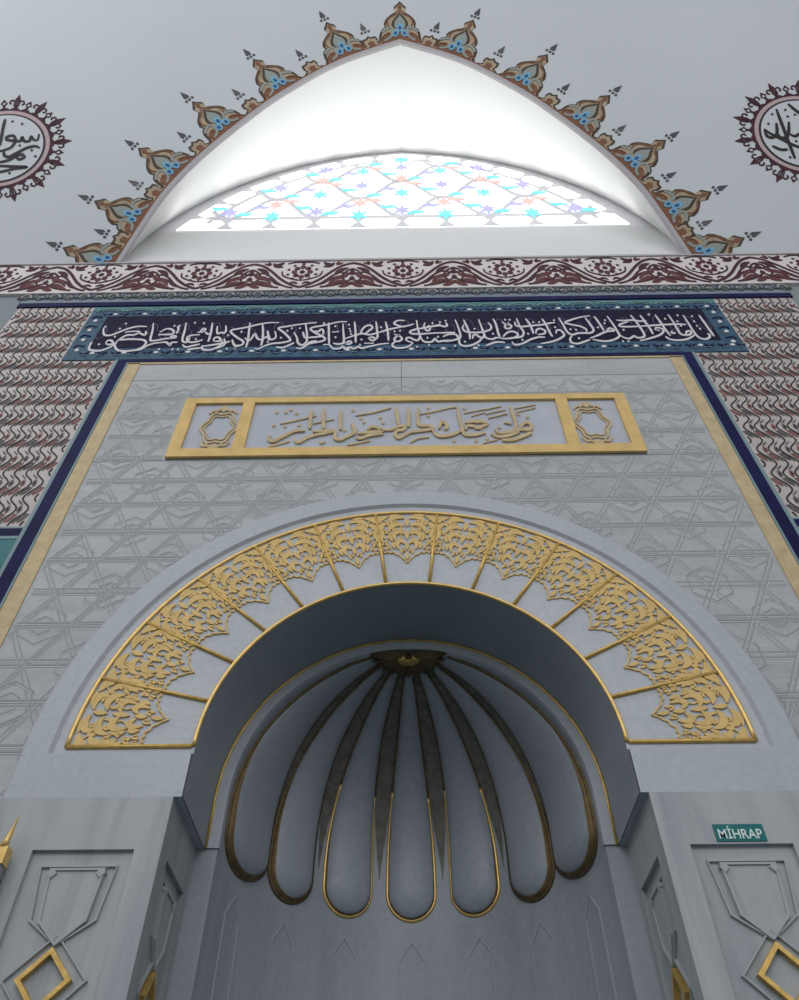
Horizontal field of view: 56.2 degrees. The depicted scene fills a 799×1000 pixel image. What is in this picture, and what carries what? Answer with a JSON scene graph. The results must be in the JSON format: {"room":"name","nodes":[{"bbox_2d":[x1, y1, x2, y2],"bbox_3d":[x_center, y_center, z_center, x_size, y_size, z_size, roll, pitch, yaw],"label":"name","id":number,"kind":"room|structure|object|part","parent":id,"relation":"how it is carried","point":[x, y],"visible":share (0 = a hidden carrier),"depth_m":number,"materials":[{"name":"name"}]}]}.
{"room":"mosque","nodes":[
{"label":"mosque","id":0,"kind":"room"},
{"bbox_2d":[0,0,798,262],"bbox_3d":[0.002,-4.529,7.009,16.720,4.724,2.727,-1,-49,0],"label":"wall","id":1,"kind":"structure","parent":0,"point":[116,71],"depth_m":6.79,"materials":[{"name":"white paint"}]},
{"bbox_2d":[0,95,71,200],"bbox_3d":[-3.479,-3.078,6.549,1.214,1.055,0.612,-1,-49,0],"label":"medallion","id":2,"kind":"object","parent":1,"relation":"attached to","point":[26,141],"visible":1,"depth_m":6.55,"materials":[{"name":"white paint"}]},
{"bbox_2d":[0,252,798,265],"bbox_3d":[0.027,-1.975,6.131,18.000,0.028,0.012,-1,-49,0],"label":"trim","id":3,"kind":"structure","parent":1,"relation":"attached to","point":[757,253],"depth_m":6.12,"materials":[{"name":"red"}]},
{"bbox_2d":[153,152,652,232],"bbox_3d":[0.022,-3.227,7.711,4.598,2.320,0.050,-1,-49,0],"label":"window","id":4,"kind":"structure","parent":1,"relation":"in","point":[395,190],"depth_m":7.36,"materials":[{"name":"white glass"}]},
{"bbox_3d":[0.022,-3.185,7.630,3.440,1.573,0.007,-1,-49,0],"label":"blue glass","id":5,"kind":"part","parent":4,"relation":"part of","materials":[{"name":"blue"}]},
{"bbox_3d":[0.027,-3.236,7.688,3.711,1.920,0.007,-1,-49,0],"label":"turquoise glass","id":6,"kind":"part","parent":4,"relation":"part of","materials":[{"name":"teal"}]},
{"bbox_3d":[0.092,-3.210,7.656,2.761,1.247,0.007,-1,-49,0],"label":"rose glass","id":7,"kind":"part","parent":4,"relation":"part of","materials":[{"name":"red"}]},
{"bbox_2d":[127,45,679,255],"bbox_3d":[0.015,-3.426,6.957,4.702,3.195,1.280,-1,-49,0],"label":"window recess","id":8,"kind":"object","parent":1,"relation":"attached to","point":[399,98],"depth_m":7.33,"materials":[{"name":"white paint"}]},
{"bbox_2d":[115,39,692,264],"bbox_3d":[0.016,-3.094,6.523,4.735,2.128,1.246,-1,-49,0],"label":"trim","id":9,"kind":"structure","parent":1,"relation":"attached to","point":[558,116],"depth_m":6.58,"materials":[{"name":"grey paint"}]},
{"bbox_2d":[46,1,761,264],"bbox_3d":[0.016,-3.123,6.526,5.936,2.910,1.680,-1,-49,0],"label":"crest","id":10,"kind":"object","parent":1,"relation":"attached to","point":[678,205],"visible":0.98,"depth_m":6.56,"materials":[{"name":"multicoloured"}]},
{"bbox_3d":[-2.291,-2.143,6.216,0.205,0.203,0.119,-1,-49,0],"label":"crown","id":11,"kind":"part","parent":10,"relation":"part of","materials":[{"name":"brown paint"}]},
{"bbox_3d":[-2.069,-2.595,6.368,0.219,0.203,0.120,-1,-49,0],"label":"crown","id":12,"kind":"part","parent":10,"relation":"part of","materials":[{"name":"brown paint"}]},
{"bbox_3d":[-1.732,-3.080,6.501,0.218,0.201,0.111,-24,-53,19],"label":"crown","id":13,"kind":"part","parent":10,"relation":"part of","materials":[{"name":"brown paint"}]},
{"bbox_3d":[-1.299,-3.523,6.650,0.222,0.199,0.105,-20,-52,16],"label":"crown","id":14,"kind":"part","parent":10,"relation":"part of","materials":[{"name":"brown paint"}]},
{"bbox_3d":[-0.774,-3.937,6.790,0.228,0.191,0.098,-15,-50,12],"label":"crown","id":15,"kind":"part","parent":10,"relation":"part of","materials":[{"name":"brown paint"}]},
{"bbox_3d":[-0.241,-4.215,6.888,0.243,0.172,0.090,-9,-49,7],"label":"crown","id":16,"kind":"part","parent":10,"relation":"part of","materials":[{"name":"brown paint"}]},
{"bbox_3d":[0.257,-4.218,6.882,0.240,0.179,0.091,9,-49,-8],"label":"crown","id":17,"kind":"part","parent":10,"relation":"part of","materials":[{"name":"brown paint"}]},
{"bbox_3d":[0.793,-3.953,6.777,0.221,0.198,0.100,15,-51,-13],"label":"crown","id":18,"kind":"part","parent":10,"relation":"part of","materials":[{"name":"brown paint"}]},
{"bbox_3d":[1.325,-3.553,6.630,0.212,0.205,0.108,20,-52,-17],"label":"crown","id":19,"kind":"part","parent":10,"relation":"part of","materials":[{"name":"brown paint"}]},
{"bbox_3d":[1.767,-3.120,6.475,0.207,0.208,0.115,24,-53,-20],"label":"crown","id":20,"kind":"part","parent":10,"relation":"part of","materials":[{"name":"brown paint"}]},
{"bbox_3d":[2.114,-2.642,6.338,0.211,0.210,0.123,-1,-49,0],"label":"crown","id":21,"kind":"part","parent":10,"relation":"part of","materials":[{"name":"brown paint"}]},
{"bbox_3d":[2.345,-2.195,6.183,0.197,0.207,0.122,-1,-49,0],"label":"crown","id":22,"kind":"part","parent":10,"relation":"part of","materials":[{"name":"brown paint"}]},
{"bbox_2d":[734,81,798,182],"bbox_3d":[3.511,-3.187,6.510,1.214,1.055,0.612,-1,-49,0],"label":"medallion","id":23,"kind":"object","parent":1,"relation":"attached to","point":[774,128],"visible":1,"depth_m":6.52,"materials":[{"name":"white paint"}]},
{"bbox_2d":[0,226,798,330],"bbox_3d":[0.039,0.359,3.816,18.000,8.277,0.440,-1,-49,0],"label":"wall","id":24,"kind":"structure","parent":0,"point":[605,240],"depth_m":6.49,"materials":[{"name":"white paint"}]},
{"bbox_2d":[0,307,113,568],"bbox_3d":[-2.373,0.363,3.550,0.950,5.485,0.019,-1,-49,0],"label":"field","id":25,"kind":"object","parent":24,"relation":"attached to","point":[45,399],"visible":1,"depth_m":4.67,"materials":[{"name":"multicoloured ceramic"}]},
{"bbox_2d":[0,355,798,797],"bbox_3d":[0.040,0.991,2.764,3.672,5.862,0.008,-1,-49,0],"label":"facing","id":26,"kind":"object","parent":24,"relation":"attached to","point":[688,507],"visible":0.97,"depth_m":3.94,"materials":[{"name":"pale grey marble"},{"name":"gold paint"}]},
{"bbox_2d":[165,393,647,459],"bbox_3d":[0.034,-0.440,4.397,2.690,0.585,0.030,-1,-49,0],"label":"inscription plaque","id":27,"kind":"object","parent":26,"relation":"attached to","point":[556,423],"visible":1,"depth_m":4.38,"materials":[{"name":"stone"}]},
{"bbox_2d":[0,352,798,609],"bbox_3d":[0.040,0.983,2.785,3.870,5.905,0.026,-1,-49,0],"label":"frame","id":28,"kind":"object","parent":24,"relation":"attached to","point":[19,553],"visible":0.93,"depth_m":4.24,"materials":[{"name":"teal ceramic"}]},
{"bbox_2d":[0,255,798,291],"bbox_3d":[0.041,-1.800,5.936,10.496,0.491,0.005,-1,-49,0],"label":"painted frieze","id":29,"kind":"object","parent":24,"relation":"attached to","point":[31,287],"visible":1,"depth_m":5.90,"materials":[{"name":"red paint"}]},
{"bbox_2d":[61,299,748,360],"bbox_3d":[0.036,-1.210,5.295,4.611,0.760,0.030,-1,-49,0],"label":"band","id":30,"kind":"object","parent":24,"relation":"attached to","point":[665,325],"visible":1,"depth_m":5.26,"materials":[{"name":"blue tile"}]},
{"bbox_2d":[17,284,792,308],"bbox_3d":[0.029,-1.577,5.714,5.897,0.315,0.032,-1,-49,0],"label":"trim","id":31,"kind":"structure","parent":24,"relation":"attached to","point":[662,292],"depth_m":5.66,"materials":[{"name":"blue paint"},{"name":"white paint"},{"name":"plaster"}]},
{"bbox_2d":[695,298,798,527],"bbox_3d":[2.447,0.305,3.517,0.950,5.485,0.019,-1,-49,0],"label":"field","id":32,"kind":"object","parent":24,"relation":"attached to","point":[759,387],"visible":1,"depth_m":4.72,"materials":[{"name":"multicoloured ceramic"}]},
{"bbox_3d":[-0.038,-1.844,-3.666,18.000,0.100,15.400,-1,-49,0],"label":"floor","id":33,"kind":"structure","parent":0,"visible":0},
{"bbox_2d":[0,817,18,882],"bbox_3d":[-1.385,1.963,1.509,0.230,2.700,0.047,-1,-49,0],"label":"ornament","id":34,"kind":"object","parent":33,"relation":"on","point":[6,852],"visible":1,"depth_m":2.44,"materials":[{"name":"metal"}]},
{"bbox_2d":[0,797,195,999],"bbox_3d":[-1.178,2.126,1.716,0.791,2.797,0.433,-1,-49,0],"label":"pier","id":35,"kind":"object","parent":33,"relation":"on","point":[94,890],"visible":1,"depth_m":2.42,"materials":[{"name":"stone"}]},
{"bbox_2d":[167,844,661,999],"bbox_3d":[0.054,2.539,2.103,1.680,2.830,0.753,-1,-49,0],"label":"wall","id":36,"kind":"structure","parent":33,"relation":"on","point":[589,942],"depth_m":3.05,"materials":[{"name":"stone"}]},
{"bbox_2d":[204,639,618,928],"bbox_3d":[0.049,1.303,3.508,1.604,1.032,0.776,-1,-49,0],"label":"hood","id":37,"kind":"object","parent":36,"relation":"on","point":[401,783],"visible":1,"depth_m":3.50,"materials":[{"name":"stone"}]},
{"bbox_2d":[627,791,798,999],"bbox_3d":[1.270,2.096,1.699,0.791,2.797,0.433,-1,-49,0],"label":"pier","id":38,"kind":"object","parent":33,"relation":"on","point":[721,919],"visible":1,"depth_m":2.41,"materials":[{"name":"stone"}]},
{"bbox_2d":[2,492,798,849],"bbox_3d":[0.040,0.663,3.392,2.884,1.645,0.460,-1,-49,0],"label":"arch","id":39,"kind":"object","parent":38,"relation":"on","point":[663,697],"visible":1,"depth_m":3.20,"materials":[{"name":"stone"}]},
{"bbox_2d":[712,824,767,841],"bbox_3d":[1.137,1.111,2.501,0.166,0.057,0.006,-1,-49,0],"label":"sign","id":40,"kind":"object","parent":38,"relation":"attached to","point":[723,832],"visible":1,"depth_m":2.50,"materials":[{"name":"teal"}]}
]}

